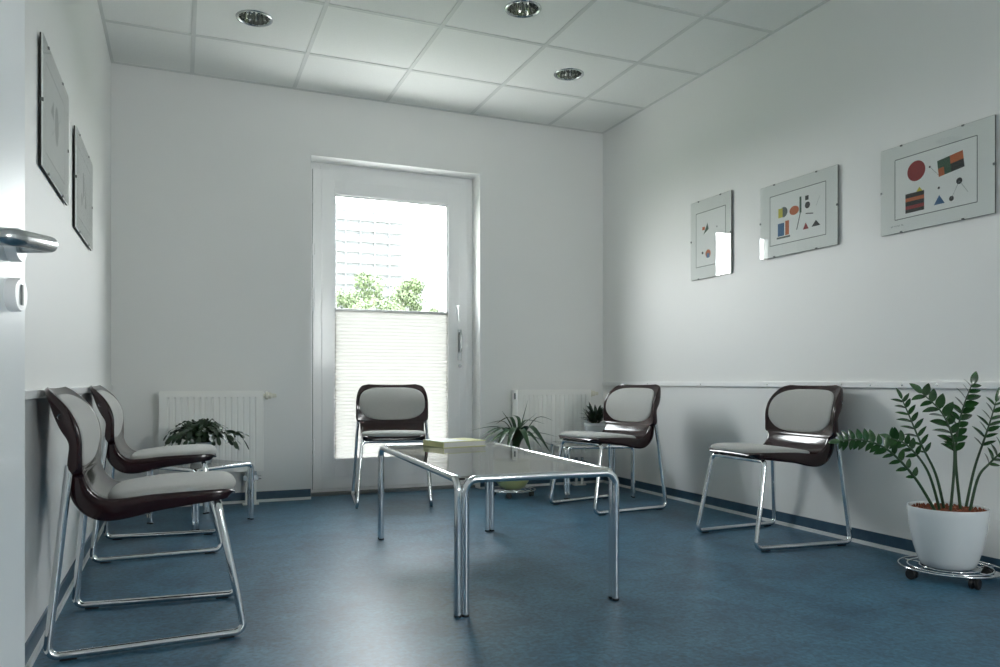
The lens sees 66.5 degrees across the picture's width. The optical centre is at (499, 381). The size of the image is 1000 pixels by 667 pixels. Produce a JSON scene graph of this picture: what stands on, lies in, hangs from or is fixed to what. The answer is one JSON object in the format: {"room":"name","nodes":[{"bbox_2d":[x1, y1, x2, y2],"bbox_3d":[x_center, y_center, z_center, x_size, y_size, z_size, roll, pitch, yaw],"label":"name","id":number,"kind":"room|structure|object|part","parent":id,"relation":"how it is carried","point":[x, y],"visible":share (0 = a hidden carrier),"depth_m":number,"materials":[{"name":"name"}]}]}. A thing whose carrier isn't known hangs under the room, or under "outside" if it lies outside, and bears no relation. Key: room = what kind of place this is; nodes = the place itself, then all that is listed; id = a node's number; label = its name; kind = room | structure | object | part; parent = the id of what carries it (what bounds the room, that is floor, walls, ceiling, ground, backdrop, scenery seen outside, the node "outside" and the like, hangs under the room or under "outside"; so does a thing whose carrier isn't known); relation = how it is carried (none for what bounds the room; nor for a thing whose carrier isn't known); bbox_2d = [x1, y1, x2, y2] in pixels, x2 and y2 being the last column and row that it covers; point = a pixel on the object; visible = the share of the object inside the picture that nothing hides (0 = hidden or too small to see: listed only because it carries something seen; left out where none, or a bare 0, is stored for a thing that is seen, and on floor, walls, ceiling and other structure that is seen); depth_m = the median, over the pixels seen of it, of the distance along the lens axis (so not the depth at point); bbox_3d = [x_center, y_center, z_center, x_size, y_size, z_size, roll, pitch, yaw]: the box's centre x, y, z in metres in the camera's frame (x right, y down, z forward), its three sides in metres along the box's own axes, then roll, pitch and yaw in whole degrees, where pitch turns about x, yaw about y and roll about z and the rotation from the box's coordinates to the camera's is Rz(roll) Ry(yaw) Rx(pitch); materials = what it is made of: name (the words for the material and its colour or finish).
{"room":"waiting room","nodes":[
{"label":"waiting room","id":0,"kind":"room"},
{"bbox_2d":[25,0,110,642],"bbox_3d":[-1.018,-0.677,1.226,0.140,3.175,7.447,0,0,-23],"label":"wall","id":1,"kind":"structure","parent":0,"point":[68,308],"depth_m":2.75,"materials":[{"name":"paint"}]},
{"bbox_2d":[0,0,57,666],"bbox_3d":[-0.667,-0.229,0.831,0.111,2.022,0.866,0,0,-13],"label":"door","id":2,"kind":"structure","parent":1,"relation":"in","point":[15,242],"depth_m":1.19,"materials":[{"name":"white paint"}]},
{"bbox_3d":[-0.707,-0.209,1.125,0.060,0.038,0.174,0,0,-13],"label":"lever handle","id":3,"kind":"part","parent":2,"relation":"part of","materials":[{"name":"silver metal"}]},
{"bbox_2d":[39,32,68,205],"bbox_3d":[-1.487,-0.850,2.549,0.016,0.402,0.567,0,0,-23],"label":"framed print","id":4,"kind":"object","parent":1,"relation":"attached to","point":[54,99],"visible":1,"depth_m":2.48,"materials":[{"name":"grey paper"}]},
{"bbox_2d":[25,521,104,666],"bbox_3d":[-1.484,0.755,2.540,0.016,0.069,4.631,0,0,-23],"label":"baseboard","id":5,"kind":"structure","parent":1,"relation":"attached to","point":[34,643],"depth_m":2.55,"materials":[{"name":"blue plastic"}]},
{"bbox_2d":[25,386,112,399],"bbox_3d":[-1.488,0.035,2.554,0.018,0.026,4.540,0,0,-23],"label":"trim","id":6,"kind":"structure","parent":1,"relation":"attached to","point":[37,393],"depth_m":2.27,"materials":[{"name":"white plastic"}]},
{"bbox_2d":[74,125,92,250],"bbox_3d":[-1.799,-0.815,3.296,0.016,0.404,0.602,0,0,-23],"label":"framed print","id":7,"kind":"object","parent":1,"relation":"attached to","point":[83,167],"visible":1,"depth_m":3.24,"materials":[{"name":"grey paper"}]},
{"bbox_2d":[111,63,602,492],"bbox_3d":[-0.842,-0.677,5.487,4.033,3.175,0.280,0,0,-23],"label":"wall","id":8,"kind":"structure","parent":0,"point":[211,177],"depth_m":5.07,"materials":[{"name":"paint"}]},
{"bbox_2d":[311,162,471,492],"bbox_3d":[-0.779,-0.382,5.551,1.244,2.320,0.180,0,0,-23],"label":"door","id":9,"kind":"structure","parent":8,"relation":"in","point":[329,182],"depth_m":5.47,"materials":[{"name":"white plastic"}]},
{"bbox_2d":[335,308,447,460],"bbox_3d":[-0.776,-0.373,5.525,0.834,1.863,0.022,0,0,-23],"label":"blind","id":10,"kind":"object","parent":9,"relation":"attached to","point":[377,347],"visible":0.79,"depth_m":5.50,"materials":[{"name":"fabric"}]},
{"bbox_3d":[-0.776,0.548,5.525,0.834,0.020,0.022,0,0,-23],"label":"rail","id":11,"kind":"part","parent":10,"relation":"part of","materials":[{"name":"white plastic"}]},
{"bbox_3d":[-0.776,-0.510,5.525,0.834,0.017,0.022,0,0,-23],"label":"rail","id":12,"kind":"part","parent":10,"relation":"part of","materials":[{"name":"grey metal"}]},
{"bbox_3d":[-0.310,-0.517,5.681,0.026,0.140,0.060,0,0,-23],"label":"handle","id":13,"kind":"part","parent":9,"relation":"part of","materials":[{"name":"white plastic"}]},
{"bbox_3d":[-0.295,-0.277,5.696,0.028,0.230,0.046,0,0,-23],"label":"pull handle","id":14,"kind":"part","parent":9,"relation":"part of","materials":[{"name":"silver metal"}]},
{"bbox_2d":[182,477,602,506],"bbox_3d":[-0.785,0.755,5.350,3.473,0.069,0.016,0,0,-23],"label":"baseboard","id":15,"kind":"structure","parent":8,"relation":"attached to","point":[299,494],"depth_m":5.09,"materials":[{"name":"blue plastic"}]},
{"bbox_2d":[311,484,474,496],"bbox_3d":[-0.766,0.781,5.519,1.224,0.018,0.080,0,0,-23],"label":"trim","id":16,"kind":"structure","parent":8,"relation":"attached to","point":[473,485],"depth_m":5.48,"materials":[{"name":"grey"}]},
{"bbox_2d":[512,389,597,485],"bbox_3d":[0.431,0.423,5.767,0.700,0.733,0.108,0,0,-23],"label":"panel radiator","id":17,"kind":"object","parent":8,"relation":"attached to","point":[564,407],"visible":0.77,"depth_m":5.69,"materials":[{"name":"white metal"}]},
{"bbox_3d":[0.410,0.315,5.708,0.605,0.510,0.016,0,0,-23],"label":"panel","id":18,"kind":"part","parent":17,"relation":"part of","materials":[{"name":"white metal"}]},
{"bbox_2d":[549,389,590,389],"bbox_3d":[0.392,0.060,5.751,0.605,0.006,0.106,0,0,-23],"label":"grille","id":19,"kind":"object","parent":17,"relation":"attached to","point":[549,389],"depth_m":5.82,"materials":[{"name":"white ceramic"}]},
{"bbox_2d":[97,0,829,133],"bbox_3d":[0.648,-2.113,1.922,4.033,0.305,8.007,0,0,-23],"label":"ceiling","id":20,"kind":"structure","parent":0,"point":[471,57],"depth_m":4.44,"materials":[{"name":"tile"}]},
{"bbox_2d":[235,9,272,26],"bbox_3d":[-1.326,-2.012,4.121,0.194,0.106,0.194,0,0,-23],"label":"recessed light","id":21,"kind":"object","parent":20,"relation":"in","point":[249,17],"visible":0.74,"depth_m":4.17,"materials":[{"name":"grey metal"}]},
{"bbox_2d":[505,0,541,17],"bbox_3d":[0.122,-2.012,4.018,0.194,0.106,0.194,0,0,-23],"label":"recessed light","id":22,"kind":"object","parent":20,"relation":"in","point":[522,8],"visible":0.98,"depth_m":4.07,"materials":[{"name":"white metal"}]},
{"bbox_2d":[554,68,583,80],"bbox_3d":[0.440,-2.012,4.872,0.194,0.106,0.194,0,0,-23],"label":"recessed light","id":23,"kind":"object","parent":20,"relation":"in","point":[566,74],"visible":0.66,"depth_m":4.93,"materials":[{"name":"white metal"}]},
{"bbox_2d":[32,482,999,666],"bbox_3d":[0.624,0.850,1.980,3.573,0.120,7.672,0,0,-23],"label":"floor","id":24,"kind":"structure","parent":0,"point":[319,587],"depth_m":2.89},
{"bbox_2d":[43,387,246,660],"bbox_3d":[-1.137,0.403,2.490,0.564,0.775,0.556,0,0,-22],"label":"chair","id":25,"kind":"object","parent":24,"relation":"on","point":[97,496],"visible":1,"depth_m":2.33,"materials":[{"name":"brown plastic"}]},
{"bbox_3d":[-1.257,0.476,2.178,0.023,0.474,0.079,0,0,31],"label":"leg","id":26,"kind":"part","parent":25,"relation":"part of","materials":[{"name":"silver metal"}]},
{"bbox_3d":[-1.439,0.476,2.635,0.079,0.474,0.023,0,0,16],"label":"leg","id":27,"kind":"part","parent":25,"relation":"part of","materials":[{"name":"silver metal"}]},
{"bbox_3d":[-0.854,0.540,2.396,0.095,0.350,0.088,0,0,-22],"label":"leg","id":28,"kind":"part","parent":25,"relation":"part of","materials":[{"name":"silver metal"}]},
{"bbox_2d":[89,385,222,563],"bbox_3d":[-1.632,0.403,3.653,0.564,0.775,0.556,0,0,-22],"label":"chair","id":29,"kind":"object","parent":24,"relation":"on","point":[120,456],"visible":0.98,"depth_m":3.49,"materials":[{"name":"brown plastic"}]},
{"bbox_3d":[-1.752,0.476,3.341,0.023,0.474,0.079,0,0,31],"label":"leg","id":30,"kind":"part","parent":29,"relation":"part of","materials":[{"name":"silver metal"}]},
{"bbox_3d":[-1.934,0.476,3.798,0.079,0.474,0.023,0,0,16],"label":"leg","id":31,"kind":"part","parent":29,"relation":"part of","materials":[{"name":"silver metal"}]},
{"bbox_3d":[-1.349,0.540,3.559,0.095,0.350,0.088,0,0,-22],"label":"leg","id":32,"kind":"part","parent":29,"relation":"part of","materials":[{"name":"silver metal"}]},
{"bbox_2d":[147,459,253,529],"bbox_3d":[-1.693,0.625,4.321,0.410,0.330,0.410,0,0,31],"label":"side table","id":33,"kind":"object","parent":24,"relation":"on","point":[216,464],"visible":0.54,"depth_m":4.26,"materials":[{"name":"silver metal"}]},
{"bbox_3d":[-1.941,0.652,4.245,0.022,0.262,0.022,0,0,31],"label":"leg","id":34,"kind":"part","parent":33,"relation":"part of","materials":[{"name":"silver metal"}]},
{"bbox_3d":[-1.784,0.490,4.150,0.388,0.061,0.022,0,0,31],"label":"frame rail","id":35,"kind":"part","parent":33,"relation":"part of","materials":[{"name":"silver metal"}]},
{"bbox_3d":[-1.628,0.652,4.055,0.022,0.262,0.022,0,0,31],"label":"leg","id":36,"kind":"part","parent":33,"relation":"part of","materials":[{"name":"silver metal"}]},
{"bbox_3d":[-1.617,0.652,4.074,0.022,0.262,0.022,0,0,31],"label":"leg","id":37,"kind":"part","parent":33,"relation":"part of","materials":[{"name":"silver metal"}]},
{"bbox_3d":[-1.769,0.652,4.569,0.022,0.262,0.022,0,0,31],"label":"leg","id":38,"kind":"part","parent":33,"relation":"part of","materials":[{"name":"silver metal"}]},
{"bbox_2d":[163,418,249,463],"bbox_3d":[-1.668,0.334,4.328,0.474,0.254,0.474,0,0,-23],"label":"potted plant","id":39,"kind":"object","parent":33,"relation":"on","point":[203,431],"visible":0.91,"depth_m":4.25,"materials":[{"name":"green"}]},
{"bbox_3d":[-1.758,0.652,4.588,0.022,0.262,0.022,0,0,31],"label":"leg","id":40,"kind":"part","parent":33,"relation":"part of","materials":[{"name":"silver metal"}]},
{"bbox_3d":[-1.693,0.465,4.321,0.370,0.007,0.370,0,0,31],"label":"glass","id":41,"kind":"part","parent":33,"relation":"part of","materials":[{"name":"clear glass"}]},
{"bbox_3d":[-1.522,0.490,4.230,0.022,0.061,0.388,0,0,31],"label":"frame rail","id":42,"kind":"part","parent":33,"relation":"part of","materials":[{"name":"silver metal"}]},
{"bbox_3d":[-1.601,0.490,4.493,0.388,0.061,0.022,0,0,31],"label":"frame rail","id":43,"kind":"part","parent":33,"relation":"part of","materials":[{"name":"silver metal"}]},
{"bbox_3d":[-1.445,0.652,4.398,0.022,0.262,0.022,0,0,31],"label":"leg","id":44,"kind":"part","parent":33,"relation":"part of","materials":[{"name":"silver metal"}]},
{"bbox_3d":[-1.426,0.652,4.386,0.022,0.262,0.022,0,0,31],"label":"leg","id":45,"kind":"part","parent":33,"relation":"part of","materials":[{"name":"silver metal"}]},
{"bbox_2d":[159,391,276,504],"bbox_3d":[-1.781,0.423,4.842,0.700,0.733,0.108,0,0,-23],"label":"panel radiator","id":46,"kind":"object","parent":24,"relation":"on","point":[243,411],"visible":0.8,"depth_m":4.81,"materials":[{"name":"white metal"}]},
{"bbox_2d":[160,391,231,391],"bbox_3d":[-1.821,0.060,4.826,0.605,0.006,0.106,0,0,-23],"label":"grille","id":47,"kind":"object","parent":46,"relation":"attached to","point":[160,391],"depth_m":4.74,"materials":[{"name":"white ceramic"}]},
{"bbox_3d":[-1.802,0.315,4.783,0.605,0.510,0.016,0,0,-23],"label":"panel","id":48,"kind":"part","parent":46,"relation":"part of","materials":[{"name":"white metal"}]},
{"bbox_2d":[351,384,432,508],"bbox_3d":[-0.706,0.403,5.041,0.556,0.775,0.564,0,0,-10],"label":"chair","id":49,"kind":"object","parent":24,"relation":"on","point":[384,413],"visible":0.98,"depth_m":5.21,"materials":[{"name":"grey fabric"}]},
{"bbox_3d":[-0.987,0.476,5.223,0.079,0.474,0.023,0,0,43],"label":"leg","id":50,"kind":"part","parent":49,"relation":"part of","materials":[{"name":"silver metal"}]},
{"bbox_3d":[-0.866,0.540,4.791,0.049,0.350,0.122,0,0,35],"label":"leg","id":51,"kind":"part","parent":49,"relation":"part of","materials":[{"name":"silver metal"}]},
{"bbox_3d":[-0.473,0.540,4.858,0.122,0.350,0.049,0,0,36],"label":"leg","id":52,"kind":"part","parent":49,"relation":"part of","materials":[{"name":"silver metal"}]},
{"bbox_3d":[-0.502,0.476,5.306,0.023,0.474,0.079,0,0,28],"label":"leg","id":53,"kind":"part","parent":49,"relation":"part of","materials":[{"name":"silver metal"}]},
{"bbox_2d":[378,442,618,617],"bbox_3d":[-0.092,0.552,3.305,0.622,0.475,1.390,0,0,-20],"label":"coffee table","id":54,"kind":"object","parent":24,"relation":"on","point":[493,462],"visible":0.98,"depth_m":2.78,"materials":[{"name":"silver metal"}]},
{"bbox_3d":[-0.603,0.598,3.846,0.026,0.370,0.026,0,0,-20],"label":"leg","id":55,"kind":"part","parent":54,"relation":"part of","materials":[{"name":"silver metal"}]},
{"bbox_3d":[-0.594,0.598,3.821,0.026,0.370,0.026,0,0,-20],"label":"leg","id":56,"kind":"part","parent":54,"relation":"part of","materials":[{"name":"silver metal"}]},
{"bbox_3d":[-0.335,0.364,3.942,0.596,0.098,0.026,0,0,-20],"label":"frame rail","id":57,"kind":"part","parent":54,"relation":"part of","materials":[{"name":"silver metal"}]},
{"bbox_3d":[-0.368,0.364,3.192,0.026,0.098,1.364,0,0,-20],"label":"frame rail","id":58,"kind":"part","parent":54,"relation":"part of","materials":[{"name":"silver metal"}]},
{"bbox_2d":[423,438,485,447],"bbox_3d":[-0.228,0.303,3.817,0.244,0.029,0.200,0,0,-35],"label":"paperback book","id":59,"kind":"object","parent":54,"relation":"on","point":[446,442],"visible":1,"depth_m":3.76,"materials":[{"name":"beige paper"}]},
{"bbox_3d":[-0.270,0.289,3.788,0.142,0.001,0.200,0,0,-35],"label":"panel","id":60,"kind":"part","parent":59,"relation":"part of","materials":[{"name":"white paper"}]},
{"bbox_3d":[-0.141,0.598,2.563,0.026,0.370,0.026,0,0,-20],"label":"leg","id":61,"kind":"part","parent":54,"relation":"part of","materials":[{"name":"silver metal"}]},
{"bbox_3d":[-0.117,0.598,2.572,0.026,0.370,0.026,0,0,-20],"label":"leg","id":62,"kind":"part","parent":54,"relation":"part of","materials":[{"name":"silver metal"}]},
{"bbox_3d":[-0.068,0.598,4.039,0.026,0.370,0.026,0,0,-20],"label":"leg","id":63,"kind":"part","parent":54,"relation":"part of","materials":[{"name":"silver metal"}]},
{"bbox_3d":[-0.043,0.598,4.048,0.026,0.370,0.026,0,0,-20],"label":"leg","id":64,"kind":"part","parent":54,"relation":"part of","materials":[{"name":"silver metal"}]},
{"bbox_3d":[-0.092,0.322,3.305,0.574,0.007,1.342,0,0,-20],"label":"glass","id":65,"kind":"part","parent":54,"relation":"part of","materials":[{"name":"clear glass"}]},
{"bbox_3d":[0.151,0.364,2.668,0.596,0.098,0.026,0,0,-20],"label":"frame rail","id":66,"kind":"part","parent":54,"relation":"part of","materials":[{"name":"silver metal"}]},
{"bbox_3d":[0.184,0.364,3.418,0.026,0.098,1.364,0,0,-20],"label":"frame rail","id":67,"kind":"part","parent":54,"relation":"part of","materials":[{"name":"silver metal"}]},
{"bbox_3d":[0.410,0.598,2.789,0.026,0.370,0.026,0,0,-20],"label":"leg","id":68,"kind":"part","parent":54,"relation":"part of","materials":[{"name":"silver metal"}]},
{"bbox_3d":[0.419,0.598,2.765,0.026,0.370,0.026,0,0,-20],"label":"leg","id":69,"kind":"part","parent":54,"relation":"part of","materials":[{"name":"silver metal"}]},
{"bbox_2d":[494,486,535,498],"bbox_3d":[0.085,0.766,5.292,0.325,0.048,0.325,0,0,-34],"label":"trolley","id":70,"kind":"object","parent":24,"relation":"on","point":[531,492],"visible":0.68,"depth_m":5.22,"materials":[{"name":"silver metal"}]},
{"bbox_2d":[475,401,552,489],"bbox_3d":[0.093,0.432,5.197,0.606,0.616,0.536,0,0,3],"label":"spider plant","id":71,"kind":"object","parent":70,"relation":"on","point":[518,433],"visible":0.52,"depth_m":5.19,"materials":[{"name":"green plant"}]},
{"bbox_3d":[0.085,0.640,5.292,0.256,0.200,0.256,0,0,-23],"label":"pot","id":72,"kind":"part","parent":71,"relation":"part of","materials":[{"name":"yellow"}]},
{"bbox_2d":[550,441,634,498],"bbox_3d":[0.643,0.611,5.396,0.500,0.358,0.460,0,0,-9],"label":"side table","id":73,"kind":"object","parent":24,"relation":"on","point":[556,443],"visible":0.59,"depth_m":5.21,"materials":[{"name":"silver metal"}]},
{"bbox_3d":[0.378,0.638,5.554,0.022,0.290,0.022,0,0,-9],"label":"leg","id":74,"kind":"part","parent":73,"relation":"part of","materials":[{"name":"silver metal"}]},
{"bbox_3d":[0.409,0.463,5.349,0.022,0.061,0.438,0,0,-9],"label":"frame rail","id":75,"kind":"part","parent":73,"relation":"part of","materials":[{"name":"silver metal"}]},
{"bbox_3d":[0.440,0.638,5.143,0.022,0.290,0.022,0,0,-9],"label":"leg","id":76,"kind":"part","parent":73,"relation":"part of","materials":[{"name":"silver metal"}]},
{"bbox_3d":[0.462,0.638,5.146,0.022,0.290,0.022,0,0,-9],"label":"leg","id":77,"kind":"part","parent":73,"relation":"part of","materials":[{"name":"silver metal"}]},
{"bbox_3d":[0.643,0.436,5.396,0.460,0.007,0.420,0,0,-9],"label":"glass","id":78,"kind":"part","parent":73,"relation":"part of","materials":[{"name":"clear glass"}]},
{"bbox_2d":[580,403,605,431],"bbox_3d":[0.679,0.287,5.459,0.250,0.291,0.222,0,0,14],"label":"potted succulent","id":79,"kind":"object","parent":73,"relation":"on","point":[596,415],"visible":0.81,"depth_m":5.41,"materials":[{"name":"green plant"}]},
{"bbox_3d":[0.687,0.463,5.181,0.478,0.061,0.022,0,0,-9],"label":"frame rail","id":80,"kind":"part","parent":73,"relation":"part of","materials":[{"name":"silver metal"}]},
{"bbox_3d":[0.825,0.638,5.645,0.022,0.290,0.022,0,0,-9],"label":"leg","id":81,"kind":"part","parent":73,"relation":"part of","materials":[{"name":"silver metal"}]},
{"bbox_3d":[0.847,0.638,5.648,0.022,0.290,0.022,0,0,-9],"label":"leg","id":82,"kind":"part","parent":73,"relation":"part of","materials":[{"name":"silver metal"}]},
{"bbox_3d":[0.909,0.638,5.237,0.022,0.290,0.022,0,0,-9],"label":"leg","id":83,"kind":"part","parent":73,"relation":"part of","materials":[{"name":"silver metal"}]},
{"bbox_3d":[0.913,0.638,5.215,0.022,0.290,0.022,0,0,-9],"label":"leg","id":84,"kind":"part","parent":73,"relation":"part of","materials":[{"name":"silver metal"}]},
{"bbox_2d":[549,384,666,515],"bbox_3d":[0.675,0.403,4.841,0.564,0.775,0.556,0,0,-31],"label":"chair","id":85,"kind":"object","parent":24,"relation":"on","point":[629,411],"visible":0.99,"depth_m":4.81,"materials":[{"name":"brown plastic"}]},
{"bbox_3d":[0.384,0.540,4.898,0.122,0.350,0.049,0,0,14],"label":"leg","id":86,"kind":"part","parent":85,"relation":"part of","materials":[{"name":"silver metal"}]},
{"bbox_3d":[0.591,0.540,4.557,0.049,0.350,0.122,0,0,14],"label":"leg","id":87,"kind":"part","parent":85,"relation":"part of","materials":[{"name":"silver metal"}]},
{"bbox_3d":[0.742,0.476,5.170,0.023,0.474,0.079,0,0,21],"label":"leg","id":88,"kind":"part","parent":85,"relation":"part of","materials":[{"name":"silver metal"}]},
{"bbox_3d":[0.997,0.476,4.748,0.079,0.474,0.023,0,0,6],"label":"leg","id":89,"kind":"part","parent":85,"relation":"part of","materials":[{"name":"silver metal"}]},
{"bbox_2d":[696,385,851,551],"bbox_3d":[1.367,0.403,3.861,0.564,0.775,0.556,0,0,-21],"label":"chair","id":90,"kind":"object","parent":24,"relation":"on","point":[801,421],"visible":0.98,"depth_m":3.81,"materials":[{"name":"brown plastic"}]},
{"bbox_3d":[1.091,0.540,3.970,0.122,0.350,0.049,0,0,24],"label":"leg","id":91,"kind":"part","parent":90,"relation":"part of","materials":[{"name":"silver metal"}]},
{"bbox_3d":[1.232,0.540,3.597,0.049,0.350,0.122,0,0,25],"label":"leg","id":92,"kind":"part","parent":90,"relation":"part of","materials":[{"name":"silver metal"}]},
{"bbox_3d":[1.492,0.476,4.171,0.023,0.474,0.079,0,0,32],"label":"leg","id":93,"kind":"part","parent":90,"relation":"part of","materials":[{"name":"silver metal"}]},
{"bbox_3d":[1.666,0.476,3.711,0.079,0.474,0.023,0,0,17],"label":"leg","id":94,"kind":"part","parent":90,"relation":"part of","materials":[{"name":"silver metal"}]},
{"bbox_2d":[897,555,999,589],"bbox_3d":[1.806,0.763,3.064,0.376,0.054,0.376,0,0,43],"label":"trolley","id":95,"kind":"object","parent":24,"relation":"on","point":[988,572],"visible":0.6,"depth_m":2.98,"materials":[{"name":"silver metal"}]},
{"bbox_2d":[828,371,999,570],"bbox_3d":[1.640,0.346,3.044,0.838,0.779,0.289,0,0,-6],"label":"potted plant","id":96,"kind":"object","parent":95,"relation":"on","point":[946,535],"visible":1,"depth_m":3.00,"materials":[{"name":"green plant"}]},
{"bbox_3d":[1.505,0.372,2.936,0.460,0.314,0.014,0,0,-16],"label":"stem","id":97,"kind":"part","parent":96,"relation":"part of","materials":[{"name":"green plant"}]},
{"bbox_3d":[1.640,0.372,2.992,0.243,0.312,0.021,0,0,-16],"label":"stem","id":98,"kind":"part","parent":96,"relation":"part of","materials":[{"name":"green plant"}]},
{"bbox_3d":[1.699,0.297,3.060,0.180,0.460,0.012,0,0,1],"label":"stem","id":99,"kind":"part","parent":96,"relation":"part of","materials":[{"name":"green plant"}]},
{"bbox_3d":[1.729,0.284,3.010,0.134,0.485,0.012,0,0,2],"label":"stem","id":100,"kind":"part","parent":96,"relation":"part of","materials":[{"name":"green plant"}]},
{"bbox_3d":[1.794,0.617,3.059,0.289,0.238,0.289,0,0,-23],"label":"pot","id":101,"kind":"part","parent":96,"relation":"part of","materials":[{"name":"white ceramic"}]},
{"bbox_3d":[1.831,0.267,3.018,0.052,0.520,0.046,0,0,-23],"label":"stem","id":102,"kind":"part","parent":96,"relation":"part of","materials":[{"name":"green plant"}]},
{"bbox_3d":[1.928,0.303,3.067,0.113,0.448,0.016,0,0,26],"label":"stem","id":103,"kind":"part","parent":96,"relation":"part of","materials":[{"name":"green plant"}]},
{"bbox_3d":[1.938,0.367,2.991,0.186,0.319,0.013,0,0,18],"label":"stem","id":104,"kind":"part","parent":96,"relation":"part of","materials":[{"name":"green plant"}]},
{"bbox_2d":[584,422,605,431],"bbox_3d":[0.683,0.361,5.456,0.168,0.142,0.168,0,0,-23],"label":"pot","id":105,"kind":"object","parent":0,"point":[589,426],"depth_m":5.39,"materials":[{"name":"white ceramic"}]},
{"bbox_2d":[603,0,999,558],"bbox_3d":[2.433,-0.677,2.517,0.280,3.175,7.727,0,0,-23],"label":"wall","id":106,"kind":"structure","parent":0,"point":[846,83],"depth_m":4.02,"materials":[{"name":"paint"}]},
{"bbox_2d":[690,190,731,280],"bbox_3d":[1.322,-0.907,4.785,0.016,0.502,0.393,0,0,-23],"label":"framed print","id":107,"kind":"object","parent":106,"relation":"attached to","point":[711,218],"visible":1,"depth_m":4.77,"materials":[{"name":"grey paper"}]},
{"bbox_2d":[760,165,838,259],"bbox_3d":[1.599,-0.898,4.107,0.017,0.407,0.543,0,0,-24],"label":"framed print","id":108,"kind":"object","parent":106,"relation":"attached to","point":[799,214],"visible":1,"depth_m":4.08,"materials":[{"name":"grey"}]},
{"bbox_2d":[602,476,999,575],"bbox_3d":[2.246,0.755,2.582,0.016,0.069,7.431,0,0,-23],"label":"baseboard","id":109,"kind":"structure","parent":106,"relation":"attached to","point":[865,537],"depth_m":4.11,"materials":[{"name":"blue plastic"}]},
{"bbox_2d":[602,382,999,388],"bbox_3d":[2.244,0.013,2.583,0.018,0.029,7.435,0,0,-23],"label":"trim","id":110,"kind":"structure","parent":106,"relation":"attached to","point":[953,385],"depth_m":3.90,"materials":[{"name":"white plastic"}]},
{"bbox_2d":[880,115,995,236],"bbox_3d":[1.916,-0.890,3.365,0.016,0.404,0.549,0,0,-23],"label":"framed print","id":111,"kind":"object","parent":106,"relation":"attached to","point":[948,176],"visible":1,"depth_m":3.33,"materials":[{"name":"grey paper"}]},
{"label":"outside","id":112,"kind":"structure","parent":0,"visible":0},
{"bbox_3d":[-26.394,6.890,166.830,240.000,0.200,311.800,0,0,-23],"label":"ground","id":113,"kind":"structure","parent":112,"visible":0},
{"bbox_2d":[336,287,373,308],"bbox_3d":[-8.365,0.791,42.169,3.919,12.011,3.825,0,0,23],"label":"tree","id":114,"kind":"object","parent":113,"relation":"on","point":[345,298],"visible":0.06,"depth_m":41.78,"materials":[{"name":"green plant"}]},
{"bbox_2d":[336,203,408,309],"bbox_3d":[-43.646,-20.010,206.278,35.200,53.600,14.300,0,0,-23],"label":"building","id":115,"kind":"structure","parent":113,"relation":"on","point":[371,239],"depth_m":202.85,"materials":[{"name":"grey concrete"}]},
{"bbox_2d":[348,271,405,310],"bbox_3d":[-7.783,-0.076,47.516,4.919,13.744,4.359,0,0,-12],"label":"tree","id":116,"kind":"object","parent":113,"relation":"on","point":[378,292],"visible":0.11,"depth_m":47.25,"materials":[{"name":"green plant"}]},
{"bbox_2d":[389,274,425,310],"bbox_3d":[-6.644,-0.390,53.612,3.514,14.371,3.575,0,0,35],"label":"tree","id":117,"kind":"object","parent":113,"relation":"on","point":[406,293],"visible":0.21,"depth_m":52.95,"materials":[{"name":"green plant"}]},
{"bbox_2d":[407,281,444,311],"bbox_3d":[-32.872,-14.460,275.653,28.600,42.500,14.600,0,0,-23],"label":"apartment block","id":118,"kind":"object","parent":113,"relation":"on","point":[434,292],"visible":0.02,"depth_m":271.90,"materials":[{"name":"grey concrete"}]},
{"bbox_2d":[428,308,441,311],"bbox_3d":[-4.207,0.912,50.282,2.612,11.769,2.303,0,0,21],"label":"tree","id":119,"kind":"object","parent":113,"relation":"on","point":[432,309],"visible":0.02,"depth_m":50.15,"materials":[{"name":"green plant"}]}
]}

